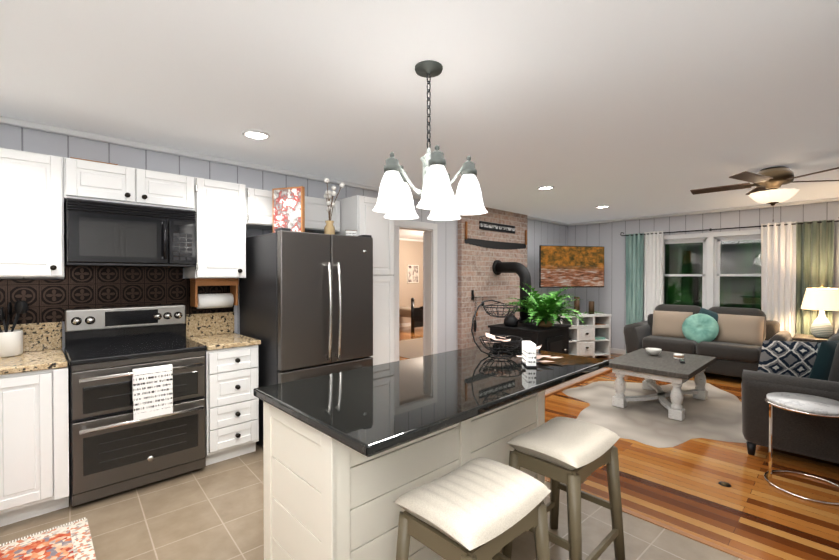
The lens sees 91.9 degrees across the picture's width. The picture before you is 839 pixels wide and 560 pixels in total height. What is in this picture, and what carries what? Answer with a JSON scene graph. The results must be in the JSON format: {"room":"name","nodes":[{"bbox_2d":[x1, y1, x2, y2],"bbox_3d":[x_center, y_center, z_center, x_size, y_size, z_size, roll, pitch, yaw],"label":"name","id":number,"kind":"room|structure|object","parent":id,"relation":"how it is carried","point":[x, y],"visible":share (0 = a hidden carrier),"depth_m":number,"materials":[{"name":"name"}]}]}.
{"room":"kitchen","nodes":[
{"label":"kitchen","id":0,"kind":"room"},
{"bbox_2d":[0,124,567,354],"bbox_3d":[-0.221,0.141,5.175,8.950,2.470,0.120,-1,1,-44],"label":"wall","id":1,"kind":"structure","parent":0,"point":[539,233],"depth_m":3.89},
{"bbox_2d":[0,147,67,278],"bbox_3d":[-2.639,-0.408,2.536,0.612,0.780,0.341,-1,1,-44],"label":"upper cabinet","id":2,"kind":"object","parent":1,"relation":"attached to","point":[37,190],"depth_m":2.52,"materials":[{"name":"white wood"}]},
{"bbox_2d":[68,158,147,205],"bbox_3d":[-2.256,-0.669,2.899,0.442,0.265,0.341,-1,1,-44],"label":"upper cabinet","id":3,"kind":"object","parent":1,"relation":"attached to","point":[87,180],"depth_m":2.78,"materials":[{"name":"white wood"}]},
{"bbox_2d":[64,198,195,266],"bbox_3d":[-2.100,-0.318,2.974,0.750,0.432,0.421,-1,1,-44],"label":"microwave","id":4,"kind":"object","parent":3,"relation":"attached to","point":[100,233],"visible":0.98,"depth_m":2.81,"materials":[{"name":"black metal"}]},
{"bbox_2d":[0,311,233,350],"bbox_3d":[-2.499,0.389,2.896,2.260,0.190,0.025,-1,1,-44],"label":"backsplash","id":5,"kind":"structure","parent":1,"relation":"attached to","point":[36,336],"depth_m":2.85,"materials":[{"name":"beige stone"}]},
{"bbox_2d":[148,170,199,210],"bbox_3d":[-2.020,-0.671,3.124,0.442,0.265,0.341,-1,1,-44],"label":"upper cabinet","id":6,"kind":"object","parent":1,"relation":"attached to","point":[166,190],"depth_m":3.05,"materials":[{"name":"white wood"}]},
{"bbox_2d":[70,157,117,164],"bbox_3d":[-2.270,-0.812,2.891,0.345,0.020,0.200,-1,1,-44],"label":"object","id":7,"kind":"object","parent":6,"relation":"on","point":[93,161],"visible":0.06,"depth_m":2.79,"materials":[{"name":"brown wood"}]},
{"bbox_2d":[180,177,247,278],"bbox_3d":[-1.718,-0.412,3.415,0.390,0.790,0.341,-1,1,-44],"label":"upper cabinet","id":8,"kind":"object","parent":1,"relation":"attached to","point":[221,220],"depth_m":3.29,"materials":[{"name":"white wood"}]},
{"bbox_2d":[190,278,238,308],"bbox_3d":[-1.753,0.112,3.470,0.340,0.255,0.170,-1,1,-44],"label":"paper towel holder","id":9,"kind":"object","parent":8,"relation":"attached to","point":[217,300],"visible":0.98,"depth_m":3.40,"materials":[{"name":"brown wood"}]},
{"bbox_2d":[248,188,272,229],"bbox_3d":[-1.387,-0.635,3.729,0.518,0.310,0.341,-1,1,-44],"label":"upper cabinet","id":10,"kind":"object","parent":1,"relation":"attached to","point":[260,215],"depth_m":3.51,"materials":[{"name":"white wood"}]},
{"bbox_2d":[0,116,568,225],"bbox_3d":[-0.164,-1.071,5.103,8.710,0.045,0.045,-1,1,-44],"label":"crown molding","id":11,"kind":"structure","parent":1,"relation":"attached to","point":[65,131],"depth_m":3.31,"materials":[{"name":"white wood"}]},
{"bbox_2d":[305,196,339,233],"bbox_3d":[-1.094,-0.638,4.009,0.523,0.310,0.341,-1,1,-44],"label":"upper cabinet","id":12,"kind":"object","parent":1,"relation":"attached to","point":[316,214],"depth_m":3.91,"materials":[{"name":"white wood"}]},
{"bbox_2d":[393,219,436,361],"bbox_3d":[-0.087,0.307,5.304,0.770,2.135,0.156,-1,1,-44],"label":"door frame","id":13,"kind":"structure","parent":1,"relation":"attached to","point":[430,291],"depth_m":5.46,"materials":[{"name":"white wood"}]},
{"bbox_2d":[420,232,424,355],"bbox_3d":[0.073,0.344,5.847,0.424,2.020,0.435,-1,1,-44],"label":"door leaf","id":14,"kind":"structure","parent":1,"relation":"in","point":[422,307],"depth_m":5.56,"materials":[{"name":"white wood"}]},
{"bbox_2d":[539,245,603,287],"bbox_3d":[2.563,-0.227,6.998,1.071,0.710,0.814,-1,1,-44],"label":"tv","id":15,"kind":"object","parent":1,"relation":"attached to","point":[570,266],"visible":0.98,"depth_m":6.91,"materials":[{"name":"multicoloured"}]},
{"bbox_2d":[0,442,742,559],"bbox_3d":[-0.518,1.461,1.669,3.660,0.100,4.800,-1,1,-44],"label":"floor","id":16,"kind":"structure","parent":0,"point":[214,511],"depth_m":2.32,"materials":[{"name":"beige tile"}]},
{"bbox_2d":[0,495,3,526],"bbox_3d":[-1.746,0.980,0.983,0.893,0.875,2.705,-1,1,-44],"label":"base cabinet","id":17,"kind":"object","parent":16,"relation":"on","point":[1,496],"depth_m":2.26,"materials":[{"name":"white wood"}]},
{"bbox_2d":[0,367,68,525],"bbox_3d":[-2.450,0.965,2.543,0.353,0.875,0.611,-1,1,-44],"label":"base cabinet","id":18,"kind":"object","parent":16,"relation":"on","point":[34,405],"depth_m":2.35,"materials":[{"name":"white wood"}]},
{"bbox_2d":[0,347,67,374],"bbox_3d":[-2.718,0.507,2.279,1.090,0.035,0.616,-1,1,-44],"label":"countertop","id":19,"kind":"structure","parent":18,"relation":"on","point":[28,360],"depth_m":2.43,"materials":[{"name":"beige stone"}]},
{"bbox_2d":[0,300,27,357],"bbox_3d":[-2.647,0.295,2.597,0.207,0.379,0.152,-1,1,-44],"label":"utensil crock","id":20,"kind":"object","parent":19,"relation":"on","point":[11,342],"visible":1,"depth_m":2.59,"materials":[{"name":"white ceramic"}]},
{"bbox_2d":[0,517,95,559],"bbox_3d":[-1.229,1.411,1.286,0.465,0.006,2.630,-1,1,-44],"label":"runner rug","id":21,"kind":"object","parent":16,"relation":"on","point":[71,541],"visible":1,"depth_m":2.14,"materials":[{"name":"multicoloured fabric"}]},
{"bbox_2d":[64,305,206,506],"bbox_3d":[-2.007,0.789,2.888,0.758,1.160,0.669,-1,1,-44],"label":"range","id":22,"kind":"object","parent":16,"relation":"on","point":[136,395],"visible":1,"depth_m":2.71,"materials":[{"name":"grey metal"}]},
{"bbox_2d":[204,343,260,465],"bbox_3d":[-1.627,0.957,3.329,0.385,0.875,0.611,-1,1,-44],"label":"base cabinet","id":23,"kind":"object","parent":16,"relation":"on","point":[231,373],"depth_m":3.10,"materials":[{"name":"white wood"}]},
{"bbox_2d":[186,331,259,350],"bbox_3d":[-1.620,0.497,3.328,0.394,0.035,0.616,-1,1,-44],"label":"countertop","id":24,"kind":"structure","parent":23,"relation":"on","point":[230,340],"depth_m":3.22,"materials":[{"name":"beige stone"}]},
{"bbox_2d":[239,228,372,445],"bbox_3d":[-1.002,0.492,3.664,0.880,1.796,0.932,-1,1,-44],"label":"fridge","id":25,"kind":"object","parent":16,"relation":"on","point":[306,304],"visible":0.71,"depth_m":3.32,"materials":[{"name":"grey metal"}]},
{"bbox_2d":[272,186,304,232],"bbox_3d":[-1.114,-0.583,3.443,0.300,0.400,0.038,0,1,18],"label":"canvas","id":26,"kind":"object","parent":25,"relation":"on","point":[288,207],"visible":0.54,"depth_m":3.42,"materials":[{"name":"multicoloured fabric"}]},
{"bbox_2d":[324,178,344,234],"bbox_3d":[-0.810,-0.644,3.698,0.221,0.518,0.204,-1,1,-44],"label":"stems","id":27,"kind":"object","parent":25,"relation":"on","point":[329,228],"visible":1,"depth_m":3.67,"materials":[{"name":"beige plant"}]},
{"bbox_2d":[345,230,356,235],"bbox_3d":[-0.632,-0.423,3.753,0.110,0.074,0.030,0,1,-24],"label":"sign","id":28,"kind":"object","parent":25,"relation":"on","point":[351,232],"visible":0.58,"depth_m":3.75,"materials":[{"name":"white"}]},
{"bbox_2d":[335,195,393,365],"bbox_3d":[-0.628,0.285,4.243,0.447,2.200,0.660,-1,1,-44],"label":"pantry cabinet","id":29,"kind":"object","parent":16,"relation":"on","point":[359,215],"visible":0.29,"depth_m":4.05,"materials":[{"name":"white wood"}]},
{"bbox_2d":[263,391,544,559],"bbox_3d":[0.022,0.965,2.141,1.468,0.883,0.583,-1,1,-44],"label":"kitchen island","id":30,"kind":"object","parent":16,"relation":"on","point":[350,457],"depth_m":1.64,"materials":[{"name":"white wood"}]},
{"bbox_2d":[253,343,608,458],"bbox_3d":[0.197,0.504,2.141,1.800,0.036,0.870,-1,1,-44],"label":"island countertop","id":31,"kind":"structure","parent":30,"relation":"on","point":[375,410],"depth_m":1.77,"materials":[{"name":"black stone"}]},
{"bbox_2d":[471,300,522,356],"bbox_3d":[0.506,0.303,2.587,0.312,0.354,0.277,-1,1,-44],"label":"wire basket stand","id":32,"kind":"object","parent":31,"relation":"on","point":[507,348],"visible":0.98,"depth_m":2.56,"materials":[{"name":"grey metal"}]},
{"bbox_2d":[484,332,561,361],"bbox_3d":[0.584,0.407,2.466,0.309,0.123,0.498,-1,1,-44],"label":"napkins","id":33,"kind":"object","parent":31,"relation":"on","point":[494,338],"visible":0.69,"depth_m":2.48,"materials":[{"name":"white paper"}]},
{"bbox_2d":[521,341,536,367],"bbox_3d":[0.622,0.419,2.304,0.055,0.128,0.135,0,1,1],"label":"block","id":34,"kind":"object","parent":31,"relation":"on","point":[528,354],"visible":1,"depth_m":2.24,"materials":[{"name":"white"}]},
{"bbox_2d":[393,458,550,559],"bbox_3d":[0.200,1.078,1.492,0.530,0.672,0.410,-1,1,-44],"label":"stool","id":35,"kind":"object","parent":16,"relation":"on","point":[481,509],"visible":1,"depth_m":1.41,"materials":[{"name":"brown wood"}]},
{"bbox_2d":[502,417,624,559],"bbox_3d":[0.714,1.076,2.004,0.530,0.666,0.410,-1,1,-44],"label":"stool","id":36,"kind":"object","parent":16,"relation":"on","point":[569,456],"visible":0.96,"depth_m":1.92,"materials":[{"name":"beige leather"}]},
{"bbox_2d":[399,326,422,360],"bbox_3d":[-0.016,1.391,8.715,8.040,0.100,4.700,-1,1,-44],"label":"floor","id":37,"kind":"structure","parent":0,"point":[405,333],"depth_m":10.06,"materials":[{"name":"brown wood"}]},
{"bbox_2d":[399,298,422,332],"bbox_3d":[-0.270,0.881,10.750,0.645,0.880,0.960,-1,1,-44],"label":"footboard","id":38,"kind":"object","parent":37,"relation":"on","point":[415,315],"visible":0.58,"depth_m":10.34,"materials":[{"name":"black wood"}]},
{"bbox_2d":[399,337,422,358],"bbox_3d":[0.953,1.338,8.714,4.000,0.006,2.200,-1,1,-44],"label":"area rug","id":39,"kind":"object","parent":37,"relation":"on","point":[410,348],"depth_m":7.95,"materials":[{"name":"beige fabric"}]},
{"bbox_2d":[399,240,422,323],"bbox_3d":[-1.598,0.090,10.359,8.040,2.470,0.120,-1,1,-44],"label":"wall","id":40,"kind":"structure","parent":0,"point":[410,252],"depth_m":11.51,"materials":[{"name":"beige paint"}]},
{"bbox_2d":[399,323,410,326],"bbox_3d":[-1.551,1.275,10.322,7.800,0.100,0.015,-1,1,-44],"label":"baseboard","id":41,"kind":"structure","parent":40,"relation":"attached to","point":[404,324],"depth_m":11.39,"materials":[{"name":"white wood"}]},
{"bbox_2d":[399,238,422,241],"bbox_3d":[-1.539,-1.119,10.285,7.800,0.050,0.050,-1,1,-44],"label":"crown molding","id":42,"kind":"structure","parent":40,"relation":"attached to","point":[410,240],"depth_m":11.49,"materials":[{"name":"white wood"}]},
{"bbox_2d":[407,265,418,282],"bbox_3d":[-0.189,-0.172,11.589,0.420,0.510,0.038,-1,1,-44],"label":"framed picture","id":43,"kind":"object","parent":40,"relation":"attached to","point":[412,273],"visible":1,"depth_m":11.57,"materials":[{"name":"white paper"}]},
{"bbox_2d":[0,0,838,239],"bbox_3d":[0.542,-1.151,5.905,11.080,0.100,9.500,-1,1,-44],"label":"ceiling","id":44,"kind":"structure","parent":0,"point":[626,108],"depth_m":2.26,"materials":[{"name":"white paint"}]},
{"bbox_2d":[242,130,269,139],"bbox_3d":[-1.202,-1.068,2.982,0.194,0.021,0.194,-1,1,-44],"label":"recessed light","id":45,"kind":"object","parent":44,"relation":"in","point":[256,134],"visible":0.88,"depth_m":2.98,"materials":[{"name":"white plastic"}]},
{"bbox_2d":[373,60,487,220],"bbox_3d":[0.033,-0.699,2.045,0.568,0.728,0.552,-1,1,-44],"label":"chandelier","id":46,"kind":"object","parent":44,"relation":"hanging from","point":[440,201],"visible":1,"depth_m":1.95,"materials":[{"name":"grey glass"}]},
{"bbox_2d":[537,186,553,189],"bbox_3d":[1.485,-1.086,4.773,0.194,0.021,0.194,-1,1,-44],"label":"recessed light","id":47,"kind":"object","parent":44,"relation":"in","point":[545,187],"visible":0.96,"depth_m":4.76,"materials":[{"name":"white plastic"}]},
{"bbox_2d":[596,205,608,207],"bbox_3d":[2.739,-1.099,6.067,0.194,0.021,0.194,-1,1,-44],"label":"recessed light","id":48,"kind":"object","parent":44,"relation":"in","point":[603,206],"visible":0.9,"depth_m":6.06,"materials":[{"name":"white"}]},
{"bbox_2d":[690,166,838,221],"bbox_3d":[3.408,-0.827,3.970,1.315,0.511,1.265,-1,1,-44],"label":"ceiling fan","id":49,"kind":"object","parent":44,"relation":"hanging from","point":[767,182],"visible":1,"depth_m":3.85,"materials":[{"name":"brown wood"}]},
{"bbox_2d":[458,207,526,348],"bbox_3d":[1.199,0.129,6.396,1.730,2.470,0.075,-1,1,-44],"label":"brick wall","id":50,"kind":"structure","parent":0,"point":[480,278],"depth_m":6.14,"materials":[{"name":"beige brick"}]},
{"bbox_2d":[472,290,483,331],"bbox_3d":[0.984,0.455,6.103,0.590,0.616,0.057,-1,1,-44],"label":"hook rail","id":51,"kind":"object","parent":50,"relation":"attached to","point":[475,325],"visible":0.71,"depth_m":5.93,"materials":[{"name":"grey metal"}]},
{"bbox_2d":[465,221,526,249],"bbox_3d":[1.242,-0.660,6.350,1.620,0.362,0.034,-1,1,-44],"label":"saw","id":52,"kind":"object","parent":50,"relation":"attached to","point":[493,244],"visible":0.98,"depth_m":6.28,"materials":[{"name":"black metal"}]},
{"bbox_2d":[479,221,514,233],"bbox_3d":[1.232,-0.845,6.351,0.930,0.168,0.021,-1,1,-44],"label":"home sign","id":53,"kind":"object","parent":50,"relation":"attached to","point":[483,225],"visible":1,"depth_m":6.30,"materials":[{"name":"grey metal"}]},
{"bbox_2d":[545,353,838,559],"bbox_3d":[2.718,1.430,4.759,5.290,0.100,4.800,-1,1,-44],"label":"floor","id":54,"kind":"structure","parent":0,"point":[752,512],"depth_m":2.70,"materials":[{"name":"brown wood"}]},
{"bbox_2d":[545,367,611,397],"bbox_3d":[1.693,1.356,5.890,2.130,0.026,1.354,-1,1,-44],"label":"hearth slab","id":55,"kind":"object","parent":54,"relation":"on","point":[570,383],"visible":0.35,"depth_m":5.39,"materials":[{"name":"brick"}]},
{"bbox_2d":[488,260,570,353],"bbox_3d":[1.435,0.520,5.754,0.880,1.654,1.175,-1,1,-44],"label":"wood stove","id":56,"kind":"object","parent":55,"relation":"on","point":[555,338],"visible":0.58,"depth_m":5.51,"materials":[{"name":"grey metal"}]},
{"bbox_2d":[504,311,520,326],"bbox_3d":[1.268,0.524,5.509,0.196,0.215,0.255,-1,1,-44],"label":"kettle","id":57,"kind":"object","parent":56,"relation":"on","point":[512,321],"visible":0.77,"depth_m":5.46,"materials":[{"name":"grey metal"}]},
{"bbox_2d":[504,284,584,326],"bbox_3d":[1.675,0.351,5.544,1.124,0.655,1.308,-1,1,-44],"label":"fern","id":58,"kind":"object","parent":56,"relation":"on","point":[545,311],"visible":1,"depth_m":5.43,"materials":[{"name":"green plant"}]},
{"bbox_2d":[553,312,611,357],"bbox_3d":[2.812,0.977,7.111,0.980,0.760,0.458,0,1,-12],"label":"tv console","id":59,"kind":"object","parent":54,"relation":"on","point":[591,338],"visible":0.73,"depth_m":7.01,"materials":[{"name":"grey wood"}]},
{"bbox_2d":[569,297,599,313],"bbox_3d":[2.824,0.446,7.117,0.947,0.300,0.271,0,1,-12],"label":"candle","id":60,"kind":"object","parent":59,"relation":"on","point":[577,305],"visible":0.73,"depth_m":7.09,"materials":[{"name":"brown wax"}]},
{"bbox_2d":[545,477,755,559],"bbox_3d":[0.805,1.396,2.932,0.040,0.004,4.560,-1,1,-44],"label":"threshold strip","id":61,"kind":"object","parent":54,"relation":"on","point":[700,540],"depth_m":2.22,"materials":[{"name":"brown wood"}]},
{"bbox_2d":[562,380,746,447],"bbox_3d":[2.748,1.385,4.450,3.029,0.005,2.219,-1,1,-44],"label":"rug","id":62,"kind":"object","parent":54,"relation":"on","point":[716,414],"visible":0.56,"depth_m":4.15,"materials":[{"name":"beige fur"}]},
{"bbox_2d":[607,348,715,420],"bbox_3d":[2.725,1.134,4.568,1.220,0.480,0.800,-1,1,-44],"label":"coffee table","id":63,"kind":"object","parent":62,"relation":"on","point":[665,366],"visible":1,"depth_m":4.38,"materials":[{"name":"grey wood"}]},
{"bbox_2d":[645,348,661,355],"bbox_3d":[2.773,0.853,4.805,0.170,0.075,0.170,-1,1,-44],"label":"bowl","id":64,"kind":"object","parent":63,"relation":"on","point":[654,351],"visible":1,"depth_m":4.76,"materials":[{"name":"white ceramic"}]},
{"bbox_2d":[674,353,683,358],"bbox_3d":[2.952,0.869,4.617,0.100,0.046,0.100,-1,1,-44],"label":"coaster","id":65,"kind":"object","parent":63,"relation":"on","point":[678,356],"visible":1,"depth_m":4.58,"materials":[{"name":"white ceramic"}]},
{"bbox_2d":[624,304,792,377],"bbox_3d":[4.168,0.881,5.972,0.920,0.974,1.922,-1,1,-44],"label":"sofa","id":66,"kind":"object","parent":54,"relation":"on","point":[730,339],"visible":0.88,"depth_m":5.72,"materials":[{"name":"fabric"}]},
{"bbox_2d":[652,310,692,337],"bbox_3d":[3.862,0.686,6.204,0.218,0.408,0.528,-1,1,-44],"label":"pillow","id":67,"kind":"object","parent":66,"relation":"on","point":[666,323],"depth_m":6.16,"materials":[{"name":"beige fabric"}]},
{"bbox_2d":[682,313,718,342],"bbox_3d":[4.052,0.699,5.860,0.196,0.423,0.450,-1,1,-44],"label":"pillow","id":68,"kind":"object","parent":66,"relation":"on","point":[699,327],"depth_m":5.83,"materials":[{"name":"teal fabric"}]},
{"bbox_2d":[699,307,718,339],"bbox_3d":[4.258,0.669,5.890,0.184,0.522,0.565,-1,1,-44],"label":"pillow","id":69,"kind":"object","parent":66,"relation":"on","point":[713,313],"depth_m":5.90,"materials":[{"name":"teal fabric"}]},
{"bbox_2d":[714,314,764,347],"bbox_3d":[4.422,0.692,5.618,0.229,0.408,0.549,-1,1,-44],"label":"pillow","id":70,"kind":"object","parent":66,"relation":"on","point":[742,329],"depth_m":5.57,"materials":[{"name":"beige fabric"}]},
{"bbox_2d":[719,481,730,486],"bbox_3d":[2.089,1.397,2.775,0.070,0.006,0.070,-1,1,-44],"label":"electrical outlet","id":71,"kind":"object","parent":54,"relation":"on","point":[724,484],"visible":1,"depth_m":2.77,"materials":[{"name":"black"}]},
{"bbox_2d":[741,329,838,463],"bbox_3d":[3.687,0.904,3.674,2.322,0.974,0.920,-1,1,-44],"label":"sofa","id":72,"kind":"object","parent":54,"relation":"on","point":[809,368],"visible":0.98,"depth_m":3.10,"materials":[{"name":"fabric"}]},
{"bbox_2d":[757,340,837,377],"bbox_3d":[3.027,0.695,3.263,0.368,0.418,0.501,-1,1,-44],"label":"pillow","id":73,"kind":"object","parent":72,"relation":"on","point":[791,358],"depth_m":3.18,"materials":[{"name":"black fabric"}]},
{"bbox_2d":[808,340,838,380],"bbox_3d":[3.281,0.675,3.228,0.460,0.408,0.304,-1,1,-44],"label":"pillow","id":74,"kind":"object","parent":72,"relation":"on","point":[823,357],"depth_m":3.12,"materials":[{"name":"teal fabric"}]},
{"bbox_2d":[827,333,838,340],"bbox_3d":[3.476,0.654,3.386,0.506,0.430,0.214,-1,1,-44],"label":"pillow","id":75,"kind":"object","parent":72,"relation":"on","point":[835,337],"depth_m":3.26,"materials":[{"name":"fabric"}]},
{"bbox_2d":[764,392,838,505],"bbox_3d":[2.612,1.107,2.732,0.446,0.583,0.446,-1,1,-44],"label":"side table","id":76,"kind":"object","parent":54,"relation":"on","point":[813,405],"visible":1,"depth_m":2.72,"materials":[{"name":"stone"}]},
{"bbox_2d":[792,334,831,341],"bbox_3d":[5.158,1.057,5.205,0.520,0.638,0.520,-1,1,-44],"label":"end table","id":77,"kind":"object","parent":54,"relation":"on","point":[803,338],"visible":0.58,"depth_m":5.17,"materials":[{"name":"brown wood"}]},
{"bbox_2d":[801,285,838,337],"bbox_3d":[5.158,0.400,5.198,0.400,0.675,0.400,-1,1,-44],"label":"table lamp","id":78,"kind":"object","parent":77,"relation":"on","point":[825,299],"visible":1,"depth_m":5.12,"materials":[{"name":"fabric"}]},
{"bbox_2d":[567,201,838,349],"bbox_3d":[4.629,0.128,6.488,0.120,2.470,4.680,-1,1,-44],"label":"wall","id":79,"kind":"structure","parent":0,"point":[609,297],"depth_m":7.23,"materials":[{"name":"grey wood"}]},
{"bbox_2d":[611,348,625,354],"bbox_3d":[4.539,1.318,6.496,0.015,0.090,4.560,-1,1,-44],"label":"baseboard","id":80,"kind":"structure","parent":79,"relation":"attached to","point":[618,351],"depth_m":7.41,"materials":[{"name":"white"}]},
{"bbox_2d":[569,197,838,225],"bbox_3d":[4.528,-1.084,6.462,0.045,0.045,4.440,-1,1,-44],"label":"crown molding","id":81,"kind":"structure","parent":79,"relation":"attached to","point":[837,198],"depth_m":6.32,"materials":[{"name":"white wood"}]},
{"bbox_2d":[663,229,760,309],"bbox_3d":[4.625,-0.064,6.440,0.150,1.375,1.650,-1,1,-44],"label":"windows","id":82,"kind":"structure","parent":79,"relation":"in","point":[711,278],"depth_m":6.41,"materials":[{"name":"white"}]},
{"bbox_2d":[620,220,838,235],"bbox_3d":[4.615,-0.811,6.327,0.108,0.075,2.788,-1,1,-44],"label":"curtain rod","id":83,"kind":"object","parent":79,"relation":"attached to","point":[710,229],"visible":0.85,"depth_m":6.18,"materials":[{"name":"grey metal"}]},
{"bbox_2d":[626,233,643,353],"bbox_3d":[3.791,0.252,7.140,0.080,2.130,0.300,-1,1,-44],"label":"curtain","id":84,"kind":"object","parent":83,"relation":"hanging from","point":[634,275],"visible":0.73,"depth_m":7.13,"materials":[{"name":"teal fabric"}]},
{"bbox_2d":[644,231,663,320],"bbox_3d":[3.993,0.246,6.925,0.070,2.145,0.310,-1,1,-44],"label":"sheer curtain","id":85,"kind":"object","parent":83,"relation":"hanging from","point":[653,269],"visible":0.5,"depth_m":6.91,"materials":[{"name":"white fabric"}]},
{"bbox_2d":[761,221,796,340],"bbox_3d":[5.100,0.258,5.764,0.072,2.145,0.380,-1,1,-44],"label":"sheer curtain","id":86,"kind":"object","parent":83,"relation":"hanging from","point":[778,272],"visible":0.65,"depth_m":5.76,"materials":[{"name":"white fabric"}]},
{"bbox_2d":[796,220,833,334],"bbox_3d":[5.355,0.268,5.502,0.079,2.130,0.370,-1,1,-44],"label":"curtain","id":87,"kind":"object","parent":83,"relation":"hanging from","point":[815,253],"visible":0.5,"depth_m":5.50,"materials":[{"name":"fabric"}]},
{"label":"outside","id":88,"kind":"structure","parent":0,"visible":0},
{"bbox_2d":[664,239,760,309],"bbox_3d":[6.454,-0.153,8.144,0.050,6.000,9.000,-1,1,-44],"label":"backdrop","id":89,"kind":"structure","parent":88,"point":[690,269],"depth_m":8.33,"materials":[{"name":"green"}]}
]}

